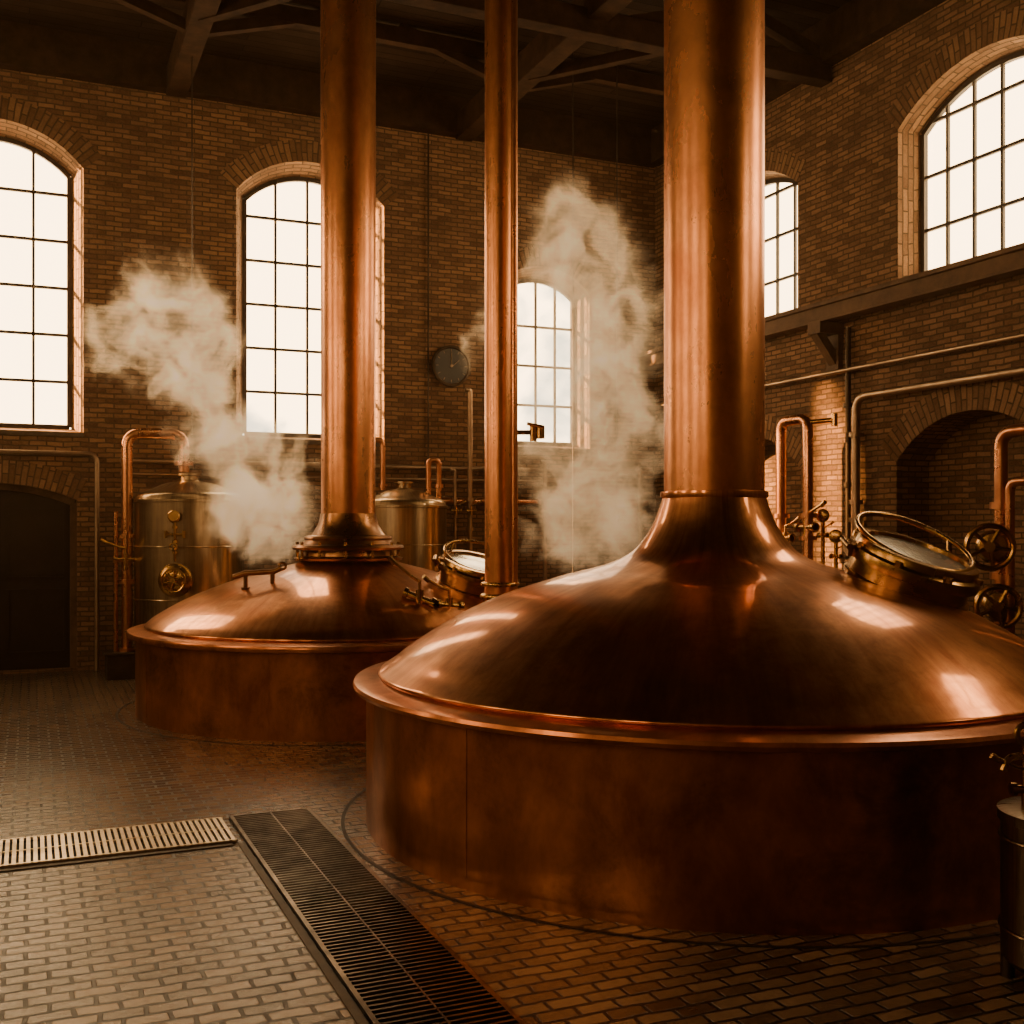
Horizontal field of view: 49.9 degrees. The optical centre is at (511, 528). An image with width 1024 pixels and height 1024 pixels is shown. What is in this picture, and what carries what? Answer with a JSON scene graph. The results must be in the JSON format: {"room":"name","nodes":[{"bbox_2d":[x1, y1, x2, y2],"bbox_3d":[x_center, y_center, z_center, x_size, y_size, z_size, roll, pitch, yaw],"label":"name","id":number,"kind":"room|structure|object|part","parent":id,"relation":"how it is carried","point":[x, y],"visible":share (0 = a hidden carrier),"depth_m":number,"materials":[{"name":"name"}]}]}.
{"room":"processing plant","nodes":[
{"label":"processing plant","id":0,"kind":"room"},
{"bbox_2d":[0,69,654,673],"bbox_3d":[-4.168,-2.100,13.950,14.560,7.600,0.500,0,0,-24],"label":"wall","id":1,"kind":"structure","parent":0,"point":[137,195],"depth_m":14.16,"materials":[{"name":"brick"}]},
{"bbox_2d":[0,460,86,670],"bbox_3d":[-6.111,0.440,12.975,2.036,2.500,0.297,0,0,-24],"label":"door","id":2,"kind":"structure","parent":1,"relation":"in","point":[38,527],"depth_m":13.23,"materials":[{"name":"brown wood"}]},
{"bbox_2d":[0,449,99,670],"bbox_3d":[-7.569,0.385,12.127,5.666,2.630,0.150,0,0,-24],"label":"pipe","id":3,"kind":"object","parent":1,"relation":"attached to","point":[2,451],"visible":1,"depth_m":13.18,"materials":[{"name":"metal"}]},
{"bbox_2d":[0,95,101,436],"bbox_3d":[-6.109,-3.095,12.985,2.372,3.970,0.350,0,0,-24],"label":"window","id":4,"kind":"structure","parent":1,"relation":"in","point":[78,148],"depth_m":13.27,"materials":[{"name":"brick"}]},
{"bbox_3d":[-6.168,-2.950,13.117,1.705,3.475,0.055,0,0,-24],"label":"frame","id":5,"kind":"part","parent":4,"relation":"part of","materials":[{"name":"metal"}]},
{"bbox_3d":[-6.091,-1.135,12.944,1.950,0.050,0.260,0,0,-24],"label":"sill","id":6,"kind":"part","parent":4,"relation":"part of","materials":[{"name":"stone"}]},
{"bbox_2d":[220,140,398,445],"bbox_3d":[-2.666,-3.085,14.494,2.372,3.950,0.350,0,0,-24],"label":"window","id":7,"kind":"structure","parent":1,"relation":"in","point":[246,165],"depth_m":14.36,"materials":[{"name":"brick"}]},
{"bbox_3d":[-2.724,-2.940,14.626,1.705,3.455,0.055,0,0,-24],"label":"frame","id":8,"kind":"part","parent":7,"relation":"part of","materials":[{"name":"metal"}]},
{"bbox_3d":[-2.647,-1.135,14.452,1.950,0.050,0.260,0,0,-24],"label":"sill","id":9,"kind":"part","parent":7,"relation":"part of","materials":[{"name":"stone"}]},
{"bbox_2d":[0,19,659,167],"bbox_3d":[-4.032,-5.640,13.638,13.500,0.500,0.180,0,0,-24],"label":"trim","id":10,"kind":"structure","parent":1,"relation":"attached to","point":[27,48],"depth_m":13.93,"materials":[{"name":"brown wood"}]},
{"bbox_2d":[120,458,653,474],"bbox_3d":[-1.343,-0.830,14.852,7.460,0.070,0.155,0,0,-24],"label":"pipe","id":11,"kind":"object","parent":1,"relation":"attached to","point":[135,460],"visible":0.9,"depth_m":14.63,"materials":[{"name":"metal"}]},
{"bbox_2d":[120,472,653,484],"bbox_3d":[-1.346,-0.670,14.858,7.460,0.044,0.142,0,0,-24],"label":"pipe","id":12,"kind":"object","parent":1,"relation":"attached to","point":[134,473],"visible":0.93,"depth_m":14.69,"materials":[{"name":"metal"}]},
{"bbox_2d":[427,133,428,459],"bbox_3d":[-1.139,-3.120,14.971,0.024,4.520,0.024,0,0,-24],"label":"conduit","id":13,"kind":"object","parent":1,"relation":"attached to","point":[428,133],"visible":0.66,"depth_m":14.96,"materials":[{"name":"metal"}]},
{"bbox_2d":[431,345,470,386],"bbox_3d":[-0.839,-2.235,15.089,0.570,0.570,0.085,0,0,-24],"label":"wall clock","id":14,"kind":"object","parent":1,"relation":"attached to","point":[450,364],"visible":1,"depth_m":15.06,"materials":[{"name":"metal"}]},
{"bbox_2d":[482,247,603,452],"bbox_3d":[0.398,-2.565,15.836,1.914,2.910,0.350,0,0,-24],"label":"window","id":15,"kind":"structure","parent":1,"relation":"in","point":[537,258],"depth_m":16.00,"materials":[{"name":"brick"}]},
{"bbox_3d":[0.340,-2.420,15.969,1.255,2.415,0.055,0,0,-24],"label":"frame","id":16,"kind":"part","parent":15,"relation":"part of","materials":[{"name":"metal"}]},
{"bbox_3d":[0.416,-1.135,15.795,1.500,0.050,0.260,0,0,-24],"label":"sill","id":17,"kind":"part","parent":15,"relation":"part of","materials":[{"name":"stone"}]},
{"bbox_2d":[442,498,648,505],"bbox_3d":[0.422,-0.380,15.620,3.410,0.090,0.165,0,0,-24],"label":"pipe","id":18,"kind":"object","parent":1,"relation":"attached to","point":[560,502],"visible":0.5,"depth_m":15.71,"materials":[{"name":"orange metal"}]},
{"bbox_2d":[0,0,850,128],"bbox_3d":[-0.416,-5.950,5.386,14.560,0.100,19.200,0,0,-24],"label":"ceiling","id":19,"kind":"structure","parent":0,"point":[293,48],"depth_m":13.34,"materials":[{"name":"brown wood"}]},
{"bbox_2d":[190,56,193,434],"bbox_3d":[-3.607,-3.478,12.400,0.038,4.824,0.040,0,0,-24],"label":"hanging rod","id":20,"kind":"object","parent":19,"relation":"hanging from","point":[191,428],"visible":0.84,"depth_m":12.39,"materials":[{"name":"metal"}]},
{"bbox_3d":[-3.607,-3.503,12.400,0.015,4.774,0.015,0,0,44],"label":"rod","id":21,"kind":"part","parent":20,"relation":"part of","materials":[{"name":"metal"}]},
{"bbox_2d":[113,0,659,91],"bbox_3d":[-1.307,-5.614,11.829,6.834,0.588,1.981,0,0,-24],"label":"ceiling beam","id":22,"kind":"structure","parent":19,"relation":"attached to","point":[561,76],"depth_m":12.24,"materials":[{"name":"brown wood"}]},
{"bbox_2d":[572,52,573,572],"bbox_3d":[0.715,-2.504,12.900,0.038,6.773,0.040,0,0,-24],"label":"hanging rod","id":23,"kind":"object","parent":19,"relation":"hanging from","point":[573,52],"visible":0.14,"depth_m":12.89,"materials":[{"name":"metal"}]},
{"bbox_2d":[0,669,1023,1023],"bbox_3d":[-0.416,1.800,5.386,14.560,0.200,19.200,0,0,-24],"label":"floor","id":24,"kind":"structure","parent":0,"point":[197,936],"depth_m":4.60,"materials":[{"name":"brown brick"}]},
{"bbox_2d":[0,843,233,872],"bbox_3d":[-4.202,1.697,4.731,5.900,0.008,0.040,0,0,-24],"label":"trim","id":25,"kind":"structure","parent":24,"relation":"on","point":[227,844],"depth_m":5.67,"materials":[{"name":"metal"}]},
{"bbox_2d":[0,817,237,868],"bbox_3d":[-4.305,1.690,5.003,5.930,0.018,0.520,0,0,-24],"label":"floor drain","id":26,"kind":"object","parent":24,"relation":"on","point":[90,844],"visible":1,"depth_m":5.92,"materials":[{"name":"metal"}]},
{"bbox_2d":[100,428,192,679],"bbox_3d":[-4.214,0.270,12.685,1.018,2.861,0.422,0,0,-24],"label":"riser pipe","id":27,"kind":"object","parent":24,"relation":"on","point":[119,661],"visible":0.93,"depth_m":12.55,"materials":[{"name":"orange metal"}]},
{"bbox_2d":[132,473,245,625],"bbox_3d":[-3.767,0.525,12.820,1.280,2.350,1.380,0,0,0],"label":"tank","id":28,"kind":"object","parent":24,"relation":"on","point":[189,540],"visible":0.71,"depth_m":12.34,"materials":[{"name":"metal"}]},
{"bbox_3d":[-3.767,-0.490,12.870,1.240,0.320,1.240,0,0,0],"label":"lid","id":29,"kind":"part","parent":28,"relation":"part of","materials":[{"name":"metal"}]},
{"bbox_2d":[116,700,365,745],"bbox_3d":[-1.600,1.698,10.750,4.280,0.003,4.280,0,0,-24],"label":"trim","id":30,"kind":"structure","parent":24,"relation":"on","point":[119,709],"depth_m":8.82,"materials":[{"name":"brown metal"}]},
{"bbox_2d":[238,842,368,1023],"bbox_3d":[-0.407,1.697,3.534,0.035,0.008,5.250,0,0,-24],"label":"trim","id":31,"kind":"structure","parent":24,"relation":"on","point":[352,1008],"depth_m":4.49,"materials":[{"name":"metal"}]},
{"bbox_2d":[126,0,484,741],"bbox_3d":[-1.600,-2.095,10.750,4.099,7.590,4.099,0,0,28],"label":"kettle","id":32,"kind":"object","parent":24,"relation":"on","point":[277,654],"visible":0.87,"depth_m":9.86,"materials":[{"name":"orange metal"}]},
{"bbox_3d":[-2.253,0.444,9.830,0.489,0.311,0.080,0,0,0],"label":"handle","id":33,"kind":"part","parent":32,"relation":"part of","materials":[{"name":"brown metal"}]},
{"bbox_3d":[-0.320,0.330,10.342,0.571,0.192,0.572,0,0,0],"label":"sight glass","id":34,"kind":"part","parent":32,"relation":"part of","materials":[{"name":"white"}]},
{"bbox_2d":[229,807,525,1023],"bbox_3d":[-0.281,1.690,3.900,0.475,0.018,5.794,0,0,-24],"label":"floor drain","id":35,"kind":"object","parent":24,"relation":"on","point":[396,969],"visible":1,"depth_m":4.59,"materials":[{"name":"black metal"}]},
{"bbox_2d":[375,481,447,571],"bbox_3d":[-1.375,0.550,14.000,1.120,2.300,1.120,0,0,0],"label":"tank","id":36,"kind":"object","parent":24,"relation":"on","point":[416,519],"visible":0.42,"depth_m":13.53,"materials":[{"name":"metal"}]},
{"bbox_2d":[375,437,386,489],"bbox_3d":[-1.750,0.262,14.086,0.318,2.876,0.119,0,0,-24],"label":"pipe","id":37,"kind":"object","parent":36,"relation":"on","point":[382,485],"visible":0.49,"depth_m":14.09,"materials":[{"name":"orange metal"}]},
{"bbox_3d":[-1.375,-0.445,14.000,1.080,0.310,1.080,0,0,0],"label":"lid","id":38,"kind":"part","parent":36,"relation":"part of","materials":[{"name":"metal"}]},
{"bbox_2d":[426,457,443,498],"bbox_3d":[-0.989,0.392,14.059,0.234,2.616,0.119,0,0,-24],"label":"pipe","id":39,"kind":"object","parent":36,"relation":"on","point":[438,485],"visible":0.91,"depth_m":14.04,"materials":[{"name":"orange metal"}]},
{"bbox_2d":[450,468,465,549],"bbox_3d":[-0.731,0.440,14.925,0.222,2.520,0.099,0,0,-24],"label":"pipe","id":40,"kind":"object","parent":24,"relation":"on","point":[455,510],"visible":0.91,"depth_m":14.90,"materials":[{"name":"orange metal"}]},
{"bbox_2d":[464,387,480,550],"bbox_3d":[-0.536,-0.116,15.025,0.222,3.632,0.125,0,0,-24],"label":"pipe","id":41,"kind":"object","parent":24,"relation":"on","point":[469,499],"visible":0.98,"depth_m":14.98,"materials":[{"name":"gold metal"}]},
{"bbox_2d":[480,0,544,600],"bbox_3d":[-0.025,-2.095,9.000,0.586,7.590,0.440,0,0,0],"label":"pipe","id":42,"kind":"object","parent":24,"relation":"on","point":[502,432],"depth_m":8.89,"materials":[{"name":"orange metal"}]},
{"bbox_2d":[518,422,544,440],"bbox_3d":[0.135,-0.797,8.996,0.266,0.154,0.080,0,0,0],"label":"tap","id":43,"kind":"object","parent":42,"relation":"on","point":[537,431],"depth_m":8.98,"materials":[{"name":"gold metal"}]},
{"bbox_2d":[540,460,555,580],"bbox_3d":[0.503,0.364,15.475,0.222,2.672,0.116,0,0,-24],"label":"pipe","id":44,"kind":"object","parent":24,"relation":"on","point":[544,500],"visible":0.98,"depth_m":15.44,"materials":[{"name":"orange metal"}]},
{"bbox_2d":[635,468,649,544],"bbox_3d":[1.910,0.404,16.092,0.222,2.593,0.116,0,0,-24],"label":"pipe","id":45,"kind":"object","parent":24,"relation":"on","point":[639,511],"visible":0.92,"depth_m":16.06,"materials":[{"name":"gold metal"}]},
{"bbox_2d":[341,788,999,947],"bbox_3d":[1.230,1.698,6.700,4.490,0.003,4.490,0,0,-24],"label":"trim","id":46,"kind":"structure","parent":24,"relation":"on","point":[351,844],"depth_m":4.61,"materials":[{"name":"brown metal"}]},
{"bbox_2d":[353,0,1023,935],"bbox_3d":[1.230,-2.095,6.700,4.426,7.590,4.426,0,0,0],"label":"kettle","id":47,"kind":"object","parent":24,"relation":"on","point":[715,725],"visible":0.99,"depth_m":5.13,"materials":[{"name":"orange metal"}]},
{"bbox_2d":[816,509,833,564],"bbox_3d":[3.487,0.738,12.226,0.160,1.924,0.259,0,0,-24],"label":"valve","id":48,"kind":"object","parent":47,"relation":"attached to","point":[823,515],"visible":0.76,"depth_m":12.25,"materials":[{"name":"gold metal"}]},
{"bbox_3d":[3.468,0.775,12.268,0.042,1.850,0.044,0,0,-24],"label":"post","id":49,"kind":"part","parent":48,"relation":"part of","materials":[{"name":"gold metal"}]},
{"bbox_2d":[829,530,842,568],"bbox_3d":[3.573,0.853,12.028,0.160,1.694,0.259,0,0,-24],"label":"valve","id":50,"kind":"object","parent":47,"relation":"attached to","point":[834,535],"visible":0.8,"depth_m":12.05,"materials":[{"name":"gold metal"}]},
{"bbox_3d":[3.555,0.890,12.070,0.042,1.620,0.044,0,0,-24],"label":"post","id":51,"kind":"part","parent":50,"relation":"part of","materials":[{"name":"gold metal"}]},
{"bbox_3d":[2.311,0.143,6.275,0.568,0.223,0.564,0,0,0],"label":"sight glass","id":52,"kind":"part","parent":47,"relation":"part of","materials":[{"name":"white"}]},
{"bbox_2d":[772,413,837,559],"bbox_3d":[3.277,0.206,12.336,0.319,2.988,0.899,0,0,-27],"label":"riser pipe","id":53,"kind":"object","parent":24,"relation":"on","point":[808,527],"visible":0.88,"depth_m":12.18,"materials":[{"name":"orange metal"}]},
{"bbox_2d":[963,423,1023,634],"bbox_3d":[4.331,0.407,9.043,0.458,2.585,1.072,0,0,-44],"label":"pipe manifold","id":54,"kind":"object","parent":24,"relation":"on","point":[997,547],"visible":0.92,"depth_m":9.24,"materials":[{"name":"orange metal"}]},
{"bbox_2d":[989,721,1023,978],"bbox_3d":[2.101,1.209,4.120,0.524,0.982,0.524,0,0,-41],"label":"vessel","id":55,"kind":"object","parent":24,"relation":"on","point":[1010,811],"visible":1,"depth_m":4.09,"materials":[{"name":"metal"}]},
{"bbox_2d":[655,0,1023,639],"bbox_3d":[6.017,-2.100,8.204,0.512,7.600,18.200,0,0,-24],"label":"wall","id":56,"kind":"structure","parent":0,"point":[927,456],"depth_m":12.09,"materials":[{"name":"brick"}]},
{"bbox_2d":[765,148,805,313],"bbox_3d":[3.158,-3.710,14.485,0.350,2.360,2.600,0,0,-24],"label":"window","id":57,"kind":"structure","parent":56,"relation":"in","point":[787,166],"depth_m":13.88,"materials":[{"name":"brick"}]},
{"bbox_3d":[3.290,-3.600,14.543,0.055,1.935,2.155,0,0,-24],"label":"frame","id":58,"kind":"part","parent":57,"relation":"part of","materials":[{"name":"metal"}]},
{"bbox_2d":[649,0,945,165],"bbox_3d":[5.711,-5.640,8.070,0.180,0.500,18.000,0,0,-24],"label":"beam","id":59,"kind":"structure","parent":56,"relation":"attached to","point":[857,24],"depth_m":12.31,"materials":[{"name":"brown wood"}]},
{"bbox_2d":[808,321,843,370],"bbox_3d":[3.620,-2.083,12.668,0.359,0.565,0.220,0,0,-24],"label":"bracket","id":60,"kind":"object","parent":56,"relation":"attached to","point":[827,336],"depth_m":12.62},
{"bbox_2d":[637,243,1023,369],"bbox_3d":[5.647,-2.482,8.042,0.320,0.225,18.200,0,0,-24],"label":"steel beam","id":61,"kind":"structure","parent":56,"relation":"attached to","point":[1007,262],"depth_m":11.48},
{"bbox_2d":[658,332,1023,407],"bbox_3d":[5.702,-1.800,8.180,0.148,0.056,17.409,0,0,-24],"label":"pipe","id":62,"kind":"object","parent":56,"relation":"attached to","point":[983,343],"visible":0.76,"depth_m":11.62,"materials":[{"name":"metal"}]},
{"bbox_2d":[843,327,852,559],"bbox_3d":[3.808,-0.290,12.464,0.109,3.980,0.109,0,0,-24],"label":"downpipe","id":63,"kind":"object","parent":56,"relation":"attached to","point":[847,405],"visible":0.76,"depth_m":12.44,"materials":[{"name":"metal"}]},
{"bbox_2d":[849,365,1023,535],"bbox_3d":[6.497,0.092,6.268,0.226,3.215,13.267,0,0,-24],"label":"pipe","id":64,"kind":"object","parent":56,"relation":"attached to","point":[855,434],"visible":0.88,"depth_m":11.80,"materials":[{"name":"metal"}]},
{"bbox_2d":[886,5,1023,278],"bbox_3d":[4.743,-3.760,10.867,0.350,2.460,2.613,0,0,-24],"label":"window","id":65,"kind":"structure","parent":56,"relation":"in","point":[913,177],"depth_m":11.43,"materials":[{"name":"brick"}]},
{"bbox_3d":[4.876,-3.650,10.925,0.055,2.035,2.155,0,0,-24],"label":"frame","id":66,"kind":"part","parent":65,"relation":"part of","materials":[{"name":"metal"}]},
{"bbox_3d":[-6.855,-2.100,2.564,0.500,7.600,18.200,0,0,-24],"label":"wall","id":67,"kind":"structure","parent":0,"visible":0},
{"bbox_2d":[166,0,220,97],"bbox_3d":[-0.535,-5.500,5.333,0.240,0.340,18.000,0,0,-24],"label":"beam","id":68,"kind":"structure","parent":67,"relation":"attached to","point":[192,42],"depth_m":12.23,"materials":[{"name":"brown wood"}]},
{"bbox_2d":[148,0,663,94],"bbox_3d":[-3.306,-5.750,11.980,13.500,0.180,0.120,0,0,-24],"label":"beam","id":69,"kind":"structure","parent":67,"relation":"attached to","point":[306,19],"depth_m":12.93,"materials":[{"name":"brown wood"}]},
{"bbox_2d":[456,0,631,141],"bbox_3d":[2.945,-5.500,6.858,0.240,0.340,18.000,0,0,-24],"label":"beam","id":70,"kind":"structure","parent":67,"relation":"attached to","point":[545,52],"depth_m":12.69,"materials":[{"name":"brown wood"}]},
{"bbox_2d":[386,0,831,87],"bbox_3d":[-2.503,-5.320,10.149,13.500,0.260,0.200,0,0,-24],"label":"beam","id":71,"kind":"structure","parent":67,"relation":"attached to","point":[548,16],"depth_m":11.60,"materials":[{"name":"brown wood"}]},
{"bbox_2d":[631,10,819,56],"bbox_3d":[-0.882,-5.640,10.859,10.342,0.574,0.120,0,0,-24],"label":"beam","id":72,"kind":"structure","parent":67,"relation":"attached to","point":[774,28],"depth_m":12.56,"materials":[{"name":"brown wood"}]}
]}

